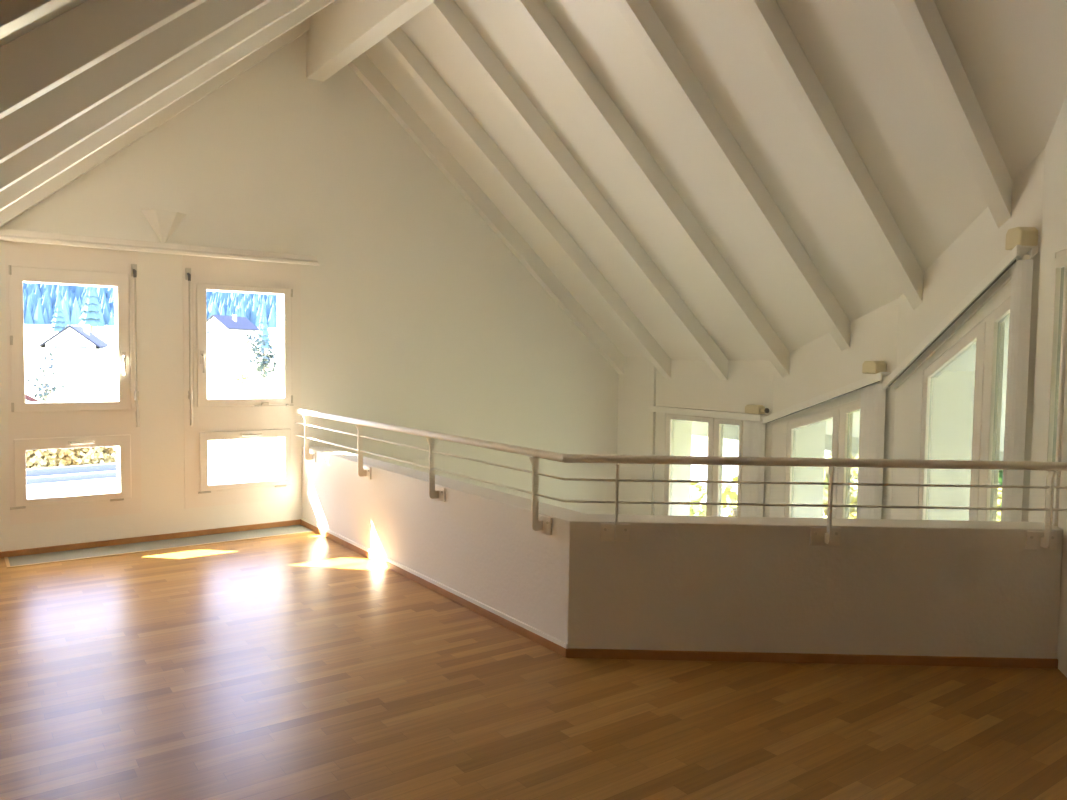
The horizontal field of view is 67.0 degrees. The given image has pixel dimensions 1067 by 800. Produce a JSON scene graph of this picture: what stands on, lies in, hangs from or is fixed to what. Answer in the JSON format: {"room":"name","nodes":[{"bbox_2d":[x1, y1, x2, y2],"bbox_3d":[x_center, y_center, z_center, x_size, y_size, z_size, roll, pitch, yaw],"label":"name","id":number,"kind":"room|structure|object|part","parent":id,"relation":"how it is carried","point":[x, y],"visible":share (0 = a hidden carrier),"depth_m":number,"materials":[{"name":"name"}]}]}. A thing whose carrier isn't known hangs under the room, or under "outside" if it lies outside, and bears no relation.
{"room":"empty loft","nodes":[
{"label":"empty loft","id":0,"kind":"room"},
{"bbox_2d":[0,0,86,46],"bbox_3d":[0.238,-1.525,0.678,4.137,3.711,14.375,-1,4,-36],"label":"ceiling","id":1,"kind":"structure","parent":0,"point":[74,3],"depth_m":2.65,"materials":[{"name":"white paint"}]},
{"bbox_2d":[0,0,72,38],"bbox_3d":[-0.671,-1.573,2.264,3.611,3.272,0.100,-1,4,-36],"label":"rafter","id":2,"kind":"object","parent":1,"relation":"attached to","point":[14,14],"visible":1,"depth_m":1.89,"materials":[{"name":"white wood"}]},
{"bbox_2d":[0,0,206,118],"bbox_3d":[-1.217,-1.620,3.023,3.611,3.272,0.100,-1,4,-36],"label":"rafter","id":3,"kind":"object","parent":1,"relation":"attached to","point":[40,60],"visible":1,"depth_m":2.74,"materials":[{"name":"white wood"}]},
{"bbox_2d":[0,0,271,163],"bbox_3d":[-1.762,-1.667,3.781,3.611,3.272,0.100,-1,4,-36],"label":"rafter","id":4,"kind":"object","parent":1,"relation":"attached to","point":[37,119],"visible":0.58,"depth_m":3.65,"materials":[{"name":"white wood"}]},
{"bbox_2d":[0,17,309,226],"bbox_3d":[-3.481,-1.814,6.172,3.611,3.272,0.100,-1,4,-36],"label":"rafter","id":5,"kind":"object","parent":1,"relation":"attached to","point":[22,205],"visible":0.51,"depth_m":6.39,"materials":[{"name":"white wood"}]},
{"bbox_2d":[0,0,310,191],"bbox_3d":[-2.308,-1.714,4.540,3.611,3.272,0.100,-1,4,-36],"label":"rafter","id":6,"kind":"object","parent":1,"relation":"attached to","point":[20,165],"visible":0.58,"depth_m":4.54,"materials":[{"name":"white wood"}]},
{"bbox_2d":[0,0,335,210],"bbox_3d":[-2.853,-1.760,5.299,3.611,3.272,0.100,-1,4,-36],"label":"rafter","id":7,"kind":"object","parent":1,"relation":"attached to","point":[37,178],"visible":0.58,"depth_m":5.44,"materials":[{"name":"white wood"}]},
{"bbox_2d":[0,32,618,551],"bbox_3d":[-1.948,0.081,7.607,8.100,7.396,0.250,-1,4,-36],"label":"wall","id":8,"kind":"structure","parent":0,"point":[415,313],"depth_m":7.51,"materials":[{"name":"white paint"}]},
{"bbox_2d":[5,241,141,524],"bbox_3d":[-3.592,-0.135,6.324,0.902,2.133,0.272,-1,4,-36],"label":"window","id":9,"kind":"structure","parent":8,"relation":"in","point":[65,424],"depth_m":6.27,"materials":[{"name":"white paint"}]},
{"bbox_3d":[-3.584,-0.459,6.260,0.802,1.090,0.072,-1,4,-36],"label":"sash","id":10,"kind":"part","parent":9,"relation":"part of","materials":[{"name":"white paint"}]},
{"bbox_3d":[-3.595,0.542,6.314,0.795,0.515,0.072,-1,4,-36],"label":"sash","id":11,"kind":"part","parent":9,"relation":"part of","materials":[{"name":"white paint"}]},
{"bbox_3d":[-3.520,0.333,6.277,0.175,0.026,0.054,-1,4,-36],"label":"handle","id":12,"kind":"part","parent":9,"relation":"part of","materials":[{"name":"silver metal"}]},
{"bbox_3d":[-3.258,-0.290,6.423,0.030,0.185,0.060,-1,4,-36],"label":"handle","id":13,"kind":"part","parent":9,"relation":"part of","materials":[{"name":"silver metal"}]},
{"bbox_2d":[131,264,139,426],"bbox_3d":[-3.198,-0.435,6.481,0.044,1.310,0.067,-1,4,-36],"label":"shutter crank","id":14,"kind":"object","parent":9,"relation":"attached to","point":[133,266],"visible":1,"depth_m":6.47,"materials":[{"name":"grey metal"}]},
{"bbox_3d":[-3.206,-1.040,6.471,0.044,0.100,0.012,-1,4,-36],"label":"wall plate","id":15,"kind":"part","parent":14,"relation":"part of","materials":[{"name":"grey metal"}]},
{"bbox_3d":[-3.190,-0.514,6.467,0.015,0.970,0.016,-1,4,-36],"label":"rod","id":16,"kind":"part","parent":14,"relation":"part of","materials":[{"name":"grey metal"}]},
{"bbox_3d":[-3.196,0.074,6.496,0.037,0.291,0.039,-1,4,-36],"label":"crank handle","id":17,"kind":"part","parent":14,"relation":"part of","materials":[{"name":"silver metal"}]},
{"bbox_2d":[0,519,300,557],"bbox_3d":[-3.565,1.151,6.346,3.561,0.048,0.016,-1,4,-36],"label":"baseboard","id":18,"kind":"structure","parent":8,"relation":"attached to","point":[58,548],"depth_m":6.60,"materials":[{"name":"brown wood"}]},
{"bbox_2d":[0,229,318,265],"bbox_3d":[-3.026,-1.228,6.511,2.626,0.094,0.139,-1,4,-36],"label":"wall shelf","id":19,"kind":"object","parent":8,"relation":"attached to","point":[5,234],"visible":1,"depth_m":6.44,"materials":[{"name":"white paint"}]},
{"bbox_2d":[141,209,185,242],"bbox_3d":[-2.994,-1.406,6.557,0.346,0.253,0.084,-1,4,-36],"label":"wall lamp","id":20,"kind":"object","parent":8,"relation":"attached to","point":[164,223],"visible":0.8,"depth_m":6.54,"materials":[{"name":"white paint"}]},
{"bbox_2d":[307,0,434,81],"bbox_3d":[2.025,-2.842,1.697,0.157,0.612,13.675,-1,4,-36],"label":"ridge beam","id":21,"kind":"structure","parent":8,"relation":"attached to","point":[340,32],"depth_m":6.49,"materials":[{"name":"white wood"}]},
{"bbox_2d":[0,525,1066,799],"bbox_3d":[1.293,1.644,1.447,5.724,0.300,13.675,-1,4,-36],"label":"floor","id":22,"kind":"structure","parent":0,"point":[303,666],"depth_m":3.58,"materials":[{"name":"brown wood"}]},
{"bbox_2d":[4,525,313,567],"bbox_3d":[-2.945,1.168,6.561,2.262,0.007,0.353,-1,4,-36],"label":"floor vent","id":23,"kind":"object","parent":22,"relation":"on","point":[96,552],"depth_m":6.45,"materials":[{"name":"grey metal"}]},
{"bbox_2d":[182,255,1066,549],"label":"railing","id":24,"kind":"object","parent":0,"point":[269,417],"depth_m":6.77,"materials":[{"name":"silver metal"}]},
{"bbox_2d":[185,268,192,424],"bbox_3d":[-2.865,-0.443,6.720,0.044,1.310,0.067,-1,4,-36],"label":"shutter crank","id":25,"kind":"object","parent":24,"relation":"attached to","point":[187,270],"visible":1,"depth_m":6.71,"materials":[{"name":"grey metal"}]},
{"bbox_3d":[-2.873,-1.048,6.710,0.044,0.100,0.012,-1,4,-36],"label":"wall plate","id":26,"kind":"part","parent":25,"relation":"part of","materials":[{"name":"grey metal"}]},
{"bbox_3d":[-2.857,-0.522,6.706,0.015,0.970,0.016,-1,4,-36],"label":"rod","id":27,"kind":"part","parent":25,"relation":"part of","materials":[{"name":"grey metal"}]},
{"bbox_3d":[-2.863,0.066,6.735,0.037,0.291,0.039,-1,4,-36],"label":"crank handle","id":28,"kind":"part","parent":25,"relation":"part of","materials":[{"name":"silver metal"}]},
{"bbox_3d":[-2.773,-0.322,6.770,0.030,0.185,0.060,-1,4,-36],"label":"handle","id":29,"kind":"part","parent":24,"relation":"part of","materials":[{"name":"silver metal"}]},
{"bbox_3d":[-2.514,-0.469,7.029,0.808,1.040,0.072,-1,4,-36],"label":"sash","id":30,"kind":"part","parent":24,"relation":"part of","materials":[{"name":"white glass"}]},
{"bbox_3d":[-2.526,0.517,7.081,0.780,0.507,0.072,-1,4,-36],"label":"sash","id":31,"kind":"part","parent":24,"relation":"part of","materials":[{"name":"white paint"}]},
{"bbox_3d":[-2.464,0.304,7.035,0.175,0.026,0.054,-1,4,-36],"label":"handle","id":32,"kind":"part","parent":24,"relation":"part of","materials":[{"name":"silver metal"}]},
{"bbox_3d":[-1.987,0.327,7.082,0.088,0.402,0.011,-1,4,-36],"label":"post","id":33,"kind":"part","parent":24,"relation":"part of","materials":[{"name":"white metal"}]},
{"bbox_3d":[-1.950,0.496,7.119,0.010,0.093,0.152,-1,4,-36],"label":"mounting plate","id":34,"kind":"part","parent":24,"relation":"part of","materials":[{"name":"white paint"}]},
{"bbox_3d":[-1.317,0.384,6.149,0.088,0.402,0.011,-1,4,-36],"label":"post","id":35,"kind":"part","parent":24,"relation":"part of","materials":[{"name":"silver metal"}]},
{"bbox_3d":[-1.279,0.553,6.187,0.010,0.093,0.152,-1,4,-36],"label":"mounting plate","id":36,"kind":"part","parent":24,"relation":"part of","materials":[{"name":"white paint"}]},
{"bbox_3d":[-0.655,0.441,5.229,0.088,0.402,0.011,-1,4,-36],"label":"post","id":37,"kind":"part","parent":24,"relation":"part of","materials":[{"name":"grey metal"}]},
{"bbox_3d":[-0.618,0.610,5.266,0.010,0.093,0.152,-1,4,-36],"label":"mounting plate","id":38,"kind":"part","parent":24,"relation":"part of","materials":[{"name":"white paint"}]},
{"bbox_3d":[0.013,0.498,4.300,0.088,0.402,0.011,-1,4,-36],"label":"post","id":39,"kind":"part","parent":24,"relation":"part of","materials":[{"name":"grey metal"}]},
{"bbox_3d":[0.050,0.667,4.338,0.010,0.093,0.152,-1,4,-36],"label":"mounting plate","id":40,"kind":"part","parent":24,"relation":"part of","materials":[{"name":"white paint"}]},
{"bbox_3d":[0.421,0.682,4.147,0.152,0.093,0.010,1,3,1],"label":"mounting plate","id":41,"kind":"part","parent":24,"relation":"part of","materials":[{"name":"white paint"}]},
{"bbox_3d":[0.422,0.514,4.089,0.011,0.402,0.088,1,3,1],"label":"post","id":42,"kind":"part","parent":24,"relation":"part of","materials":[{"name":"grey metal"}]},
{"bbox_3d":[-0.114,0.445,5.095,5.851,0.455,1.416,3,4,34],"label":"railing","id":43,"kind":"part","parent":24,"relation":"part of","materials":[{"name":"white metal"}]},
{"bbox_3d":[-0.119,0.458,5.103,5.843,0.012,1.379,3,4,34],"label":"rod","id":44,"kind":"part","parent":24,"relation":"part of","materials":[{"name":"white paint"}]},
{"bbox_3d":[-0.118,0.346,5.097,5.843,0.012,1.379,3,4,34],"label":"rod","id":45,"kind":"part","parent":24,"relation":"part of","materials":[{"name":"white paint"}]},
{"bbox_3d":[-0.089,0.241,5.061,5.786,0.044,1.401,3,4,34],"label":"handrail","id":46,"kind":"part","parent":24,"relation":"part of","materials":[{"name":"white metal"}]},
{"bbox_3d":[1.492,0.698,4.123,0.152,0.093,0.010,1,3,1],"label":"mounting plate","id":47,"kind":"part","parent":24,"relation":"part of","materials":[{"name":"white paint"}]},
{"bbox_3d":[1.493,0.530,4.065,0.011,0.402,0.088,1,3,1],"label":"post","id":48,"kind":"part","parent":24,"relation":"part of","materials":[{"name":"grey metal"}]},
{"bbox_3d":[2.580,0.713,4.098,0.152,0.093,0.010,1,3,1],"label":"mounting plate","id":49,"kind":"part","parent":24,"relation":"part of","materials":[{"name":"white paint"}]},
{"bbox_3d":[2.581,0.545,4.040,0.011,0.402,0.088,1,3,1],"label":"post","id":50,"kind":"part","parent":24,"relation":"part of","materials":[{"name":"grey metal"}]},
{"bbox_2d":[302,446,1062,658],"bbox_3d":[-0.043,0.920,5.261,5.808,0.714,1.549,3,4,34],"label":"wall","id":51,"kind":"structure","parent":0,"point":[955,588],"depth_m":4.16,"materials":[{"name":"white paint"}]},
{"bbox_2d":[301,520,566,656],"bbox_3d":[-0.973,1.214,5.777,0.016,0.048,3.936,-1,4,-36],"label":"baseboard","id":52,"kind":"structure","parent":51,"relation":"attached to","point":[514,627],"depth_m":5.15,"materials":[{"name":"brown wood"}]},
{"bbox_2d":[301,517,567,648],"bbox_3d":[-0.971,1.179,5.776,0.013,0.022,3.936,-1,4,-36],"label":"trim","id":53,"kind":"structure","parent":51,"relation":"attached to","point":[507,617],"depth_m":5.14,"materials":[{"name":"white wood"}]},
{"bbox_2d":[566,648,1057,667],"bbox_3d":[1.427,1.331,4.154,2.514,0.048,0.016,1,3,1],"label":"baseboard","id":54,"kind":"structure","parent":51,"relation":"attached to","point":[571,652],"depth_m":4.15,"materials":[{"name":"brown wood"}]},
{"bbox_2d":[653,360,773,516],"bbox_3d":[1.823,1.630,8.898,0.430,4.267,2.207,-1,4,-36],"label":"wall","id":55,"kind":"structure","parent":0,"point":[693,384],"depth_m":8.59,"materials":[{"name":"white paint"}]},
{"bbox_2d":[617,357,656,514],"bbox_3d":[1.172,1.581,9.419,0.038,4.292,0.600,-1,4,-36],"label":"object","id":56,"kind":"structure","parent":55,"relation":"attached to","point":[637,386],"depth_m":9.31,"materials":[{"name":"white paint"}]},
{"bbox_2d":[664,413,745,516],"bbox_3d":[1.784,1.211,8.577,0.144,2.135,1.120,-1,4,-36],"label":"window","id":57,"kind":"structure","parent":55,"relation":"in","point":[715,425],"depth_m":8.43,"materials":[{"name":"white paint"}]},
{"bbox_3d":[1.695,1.202,8.742,0.075,2.065,0.674,-1,4,-36],"label":"sash","id":58,"kind":"part","parent":57,"relation":"part of","materials":[{"name":"white paint"}]},
{"bbox_2d":[650,406,767,516],"bbox_3d":[1.769,1.918,8.512,0.132,3.630,1.521,-1,4,-36],"label":"vertical blind","id":59,"kind":"object","parent":57,"relation":"attached to","point":[753,428],"visible":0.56,"depth_m":7.93,"materials":[{"name":"white"}]},
{"bbox_3d":[2.000,1.228,8.314,0.074,2.065,0.364,-1,4,-36],"label":"sash","id":60,"kind":"part","parent":57,"relation":"part of","materials":[{"name":"white paint"}]},
{"bbox_2d":[745,405,768,413],"bbox_3d":[2.192,0.093,7.874,0.106,0.085,0.245,-1,4,-36],"label":"motor","id":61,"kind":"object","parent":55,"relation":"attached to","point":[751,409],"visible":1,"depth_m":7.84,"materials":[{"name":"beige plastic"}]},
{"bbox_2d":[364,0,1066,450],"bbox_3d":[3.809,-1.407,3.254,4.663,4.121,14.375,-1,4,-36],"label":"ceiling","id":62,"kind":"structure","parent":0,"point":[1012,54],"depth_m":5.80,"materials":[{"name":"white paint"}]},
{"bbox_2d":[348,53,624,374],"bbox_3d":[-0.400,-1.878,8.384,3.662,3.287,0.100,-1,4,-36],"label":"rafter","id":63,"kind":"object","parent":62,"relation":"attached to","point":[363,67],"visible":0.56,"depth_m":8.23,"materials":[{"name":"white wood"}]},
{"bbox_2d":[382,27,670,378],"bbox_3d":[0.025,-1.843,7.791,3.659,3.284,0.100,-1,4,-36],"label":"rafter","id":64,"kind":"object","parent":62,"relation":"attached to","point":[397,41],"visible":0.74,"depth_m":7.63,"materials":[{"name":"white wood"}]},
{"bbox_2d":[427,0,727,380],"bbox_3d":[0.496,-1.804,7.133,3.655,3.281,0.100,-1,4,-36],"label":"rafter","id":65,"kind":"object","parent":62,"relation":"attached to","point":[450,16],"visible":1,"depth_m":6.96,"materials":[{"name":"white wood"}]},
{"bbox_2d":[509,0,789,377],"bbox_3d":[0.945,-1.787,6.457,3.598,3.233,0.100,-1,4,-36],"label":"rafter","id":66,"kind":"object","parent":62,"relation":"attached to","point":[535,14],"visible":1,"depth_m":6.38,"materials":[{"name":"white wood"}]},
{"bbox_2d":[612,0,850,350],"bbox_3d":[1.300,-1.867,5.708,3.303,2.984,0.100,-1,4,-36],"label":"rafter","id":67,"kind":"object","parent":62,"relation":"attached to","point":[639,15],"visible":1,"depth_m":5.76,"materials":[{"name":"white wood"}]},
{"bbox_2d":[737,0,922,309],"bbox_3d":[1.633,-1.970,4.941,2.955,2.691,0.100,-1,4,-36],"label":"rafter","id":68,"kind":"object","parent":62,"relation":"attached to","point":[766,18],"visible":1,"depth_m":5.12,"materials":[{"name":"white wood"}]},
{"bbox_2d":[893,0,1011,228],"bbox_3d":[1.896,-2.144,4.120,2.431,2.251,0.100,-1,4,-36],"label":"rafter","id":69,"kind":"object","parent":62,"relation":"attached to","point":[922,20],"visible":1,"depth_m":4.44,"materials":[{"name":"white wood"}]},
{"bbox_2d":[769,298,898,518],"bbox_3d":[2.722,1.492,7.115,0.420,4.751,1.683,0,3,-16],"label":"wall","id":70,"kind":"structure","parent":0,"point":[819,367],"depth_m":7.08,"materials":[{"name":"white paint"}]},
{"bbox_2d":[785,399,860,518],"bbox_3d":[2.515,1.153,7.076,0.140,2.426,1.110,0,3,-16],"label":"window","id":71,"kind":"structure","parent":70,"relation":"in","point":[842,415],"depth_m":6.84,"materials":[{"name":"white paint"}]},
{"bbox_3d":[2.498,1.189,7.227,0.072,2.269,0.740,0,3,-16],"label":"sash","id":72,"kind":"part","parent":71,"relation":"part of","materials":[{"name":"white paint"}]},
{"bbox_2d":[762,372,890,518],"bbox_3d":[2.458,1.778,7.050,0.125,4.080,1.635,0,3,-16],"label":"vertical blind","id":73,"kind":"object","parent":71,"relation":"attached to","point":[873,398],"visible":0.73,"depth_m":6.34,"materials":[{"name":"white"}]},
{"bbox_3d":[2.639,1.178,6.723,0.072,2.347,0.288,0,3,-16],"label":"sash","id":74,"kind":"part","parent":71,"relation":"part of","materials":[{"name":"white paint"}]},
{"bbox_2d":[862,361,886,373],"bbox_3d":[2.671,-0.256,6.318,0.105,0.100,0.160,0,3,-16],"label":"motor","id":75,"kind":"object","parent":70,"relation":"attached to","point":[868,367],"visible":0.91,"depth_m":6.26,"materials":[{"name":"beige plastic"}]},
{"bbox_2d":[692,421,1003,470],"bbox_3d":[5.676,0.575,4.718,0.060,0.340,14.375,-1,4,-36],"label":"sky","id":76,"kind":"structure","parent":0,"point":[698,428],"depth_m":9.34,"materials":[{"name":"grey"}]},
{"bbox_2d":[891,149,1044,521],"bbox_3d":[3.001,1.221,5.453,0.420,5.472,1.580,1,3,-3],"label":"wall","id":77,"kind":"structure","parent":0,"point":[979,249],"depth_m":5.73,"materials":[{"name":"white paint"}]},
{"bbox_2d":[918,298,1009,520],"bbox_3d":[2.800,0.888,5.313,0.141,3.147,1.035,1,3,-3],"label":"window","id":78,"kind":"structure","parent":77,"relation":"in","point":[988,337],"depth_m":5.06,"materials":[{"name":"white paint"}]},
{"bbox_3d":[2.817,0.956,5.454,0.072,2.927,0.689,1,3,-3],"label":"sash","id":79,"kind":"part","parent":78,"relation":"part of","materials":[{"name":"white paint"}]},
{"bbox_2d":[882,245,1037,521],"bbox_3d":[2.726,1.493,5.434,0.125,4.825,1.541,1,3,-3],"label":"vertical blind","id":80,"kind":"object","parent":78,"relation":"attached to","point":[1017,265],"visible":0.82,"depth_m":4.66,"materials":[{"name":"white"}]},
{"bbox_3d":[2.842,0.915,4.967,0.072,3.059,0.264,1,3,-3],"label":"sash","id":81,"kind":"part","parent":78,"relation":"part of","materials":[{"name":"white paint"}]},
{"bbox_2d":[1005,227,1037,249],"bbox_3d":[2.801,-0.927,4.628,0.105,0.120,0.140,1,3,-3],"label":"motor","id":82,"kind":"object","parent":77,"relation":"attached to","point":[1024,236],"visible":0.89,"depth_m":4.57,"materials":[{"name":"beige plastic"}]},
{"bbox_2d":[1028,96,1066,676],"bbox_3d":[2.866,0.873,3.952,0.420,6.321,1.300,2,3,15],"label":"wall","id":83,"kind":"structure","parent":0,"point":[1054,206],"depth_m":4.38,"materials":[{"name":"white paint"}]},
{"bbox_2d":[1043,249,1066,527],"bbox_3d":[2.767,0.865,4.274,0.082,3.300,0.250,2,3,15],"label":"window","id":84,"kind":"structure","parent":83,"relation":"in","point":[1054,444],"depth_m":4.27,"materials":[{"name":"white paint"}]},
{"bbox_3d":[2.774,0.865,4.272,0.067,3.300,0.250,2,3,15],"label":"frame","id":85,"kind":"part","parent":84,"relation":"part of","materials":[{"name":"white paint"}]},
{"label":"outside","id":86,"kind":"structure","parent":0,"visible":0},
{"bbox_2d":[24,289,738,462],"bbox_3d":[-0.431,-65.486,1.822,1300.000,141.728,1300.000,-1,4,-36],"label":"meadow","id":87,"kind":"structure","parent":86,"point":[88,374],"depth_m":84.99,"materials":[{"name":"white"}]},
{"bbox_2d":[25,394,40,401],"bbox_3d":[-36.564,1.396,50.158,11.200,7.600,10.400,4,4,43],"label":"house","id":88,"kind":"structure","parent":87,"relation":"on","point":[27,398],"depth_m":48.65,"materials":[{"name":"white"}]},
{"bbox_2d":[27,350,65,401],"bbox_3d":[-26.804,-0.331,44.474,1.458,4.883,2.481,1,3,-3],"label":"leafy tree","id":89,"kind":"object","parent":87,"relation":"on","point":[45,385],"visible":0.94,"depth_m":44.43,"materials":[{"name":"green plant"}]},
{"bbox_2d":[48,293,66,331],"bbox_3d":[-75.918,-13.569,128.780,3.042,7.100,3.120,-1,4,-36],"label":"conifer","id":90,"kind":"object","parent":87,"relation":"on","point":[58,321],"visible":0.94,"depth_m":128.31,"materials":[{"name":"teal plant"}]},
{"bbox_2d":[26,463,116,476],"bbox_3d":[-27.061,3.357,22.900,32.792,1.000,0.298,-2,4,-41],"label":"kerb","id":91,"kind":"object","parent":87,"relation":"on","point":[108,466],"depth_m":30.92,"materials":[{"name":"blue stone"}]},
{"bbox_2d":[26,471,116,483],"bbox_3d":[-25.953,3.487,21.361,32.792,0.930,0.298,-2,4,-41],"label":"kerb","id":92,"kind":"object","parent":87,"relation":"on","point":[110,474],"depth_m":29.24,"materials":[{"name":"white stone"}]},
{"bbox_2d":[26,446,116,468],"bbox_3d":[-20.851,2.180,32.234,11.992,2.356,1.875,-2,4,-41],"label":"hedge","id":93,"kind":"object","parent":87,"relation":"on","point":[46,458],"visible":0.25,"depth_m":32.99,"materials":[{"name":"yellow plant"}]},
{"bbox_2d":[39,324,107,348],"bbox_3d":[-63.936,-7.135,112.967,9.597,6.900,10.917,-1,4,-36],"label":"house","id":94,"kind":"structure","parent":87,"relation":"on","point":[71,336],"depth_m":109.24,"materials":[{"name":"white"}]},
{"bbox_2d":[77,286,104,332],"bbox_3d":[-81.546,-18.173,148.333,4.562,12.100,4.680,-1,4,-36],"label":"conifer","id":95,"kind":"object","parent":87,"relation":"on","point":[90,316],"visible":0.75,"depth_m":147.58,"materials":[{"name":"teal plant"}]},
{"bbox_2d":[23,283,276,327],"bbox_3d":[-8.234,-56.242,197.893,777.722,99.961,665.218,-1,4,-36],"label":"forest","id":96,"kind":"object","parent":87,"relation":"on","point":[37,309],"visible":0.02,"depth_m":224.53,"materials":[{"name":"blue plant"}]},
{"bbox_2d":[207,315,259,334],"bbox_3d":[-70.340,-15.814,186.624,13.996,7.800,13.348,-1,4,-36],"label":"house","id":97,"kind":"structure","parent":87,"relation":"on","point":[216,324],"depth_m":182.61,"materials":[{"name":"white"}]},
{"bbox_2d":[242,332,276,397],"bbox_3d":[-19.611,-2.244,58.508,2.889,5.655,2.437,2,3,25],"label":"leafy tree","id":98,"kind":"object","parent":87,"relation":"on","point":[264,361],"visible":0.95,"depth_m":58.36,"materials":[{"name":"green plant"}]},
{"bbox_2d":[257,299,271,348],"bbox_3d":[-38.029,-10.290,113.395,2.471,8.100,2.535,-1,4,-36],"label":"conifer","id":99,"kind":"object","parent":87,"relation":"on","point":[263,327],"visible":0.79,"depth_m":113.01,"materials":[{"name":"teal plant"}]},
{"bbox_2d":[823,475,857,517],"bbox_3d":[6.271,2.583,14.608,3.280,3.583,3.160,-1,4,-36],"label":"tree","id":100,"kind":"object","parent":87,"relation":"on","point":[855,487],"visible":0.02,"depth_m":14.68,"materials":[{"name":"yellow plant"}]},
{"bbox_2d":[823,455,858,518],"bbox_3d":[6.504,2.422,17.634,3.450,3.600,3.193,-1,4,-36],"label":"tree","id":101,"kind":"object","parent":87,"relation":"on","point":[826,469],"visible":0.06,"depth_m":17.28,"materials":[{"name":"yellow plant"}]},
{"bbox_2d":[825,451,858,496],"bbox_3d":[9.990,1.434,24.221,4.355,4.804,3.784,-1,4,-36],"label":"tree","id":102,"kind":"object","parent":87,"relation":"on","point":[830,452],"visible":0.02,"depth_m":23.71,"materials":[{"name":"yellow plant"}]},
{"bbox_2d":[997,488,1001,520],"bbox_3d":[7.561,2.858,13.175,3.217,3.210,2.187,1,3,8],"label":"tree","id":103,"kind":"object","parent":87,"relation":"on","point":[999,498],"visible":0.02,"depth_m":12.98,"materials":[{"name":"yellow plant"}]},
{"bbox_2d":[997,470,1002,511],"bbox_3d":[8.944,2.327,15.846,3.115,4.062,3.229,2,3,23],"label":"tree","id":104,"kind":"object","parent":87,"relation":"on","point":[1000,477],"visible":0.02,"depth_m":15.65,"materials":[{"name":"green plant"}]},
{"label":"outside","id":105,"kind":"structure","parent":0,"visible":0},
{"bbox_2d":[26,440,857,518],"bbox_3d":[-6.655,3.794,22.270,67.712,0.730,23.881,-2,4,-41],"label":"courtyard","id":106,"kind":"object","parent":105,"point":[698,448],"visible":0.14,"depth_m":31.04,"materials":[{"name":"grey"}]},
{"bbox_2d":[690,476,737,516],"bbox_3d":[3.849,2.795,14.716,2.775,3.099,2.556,3,4,36],"label":"tree","id":107,"kind":"object","parent":106,"relation":"on","point":[698,495],"visible":0.09,"depth_m":14.62,"materials":[{"name":"yellow plant"}]},
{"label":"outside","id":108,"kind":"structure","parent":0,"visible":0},
{"bbox_2d":[26,458,277,477],"bbox_3d":[-14.293,3.135,32.893,65.483,0.740,1.592,-2,4,-41],"label":"road","id":109,"kind":"structure","parent":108,"point":[221,465],"depth_m":34.16,"materials":[{"name":"grey"}]}
]}

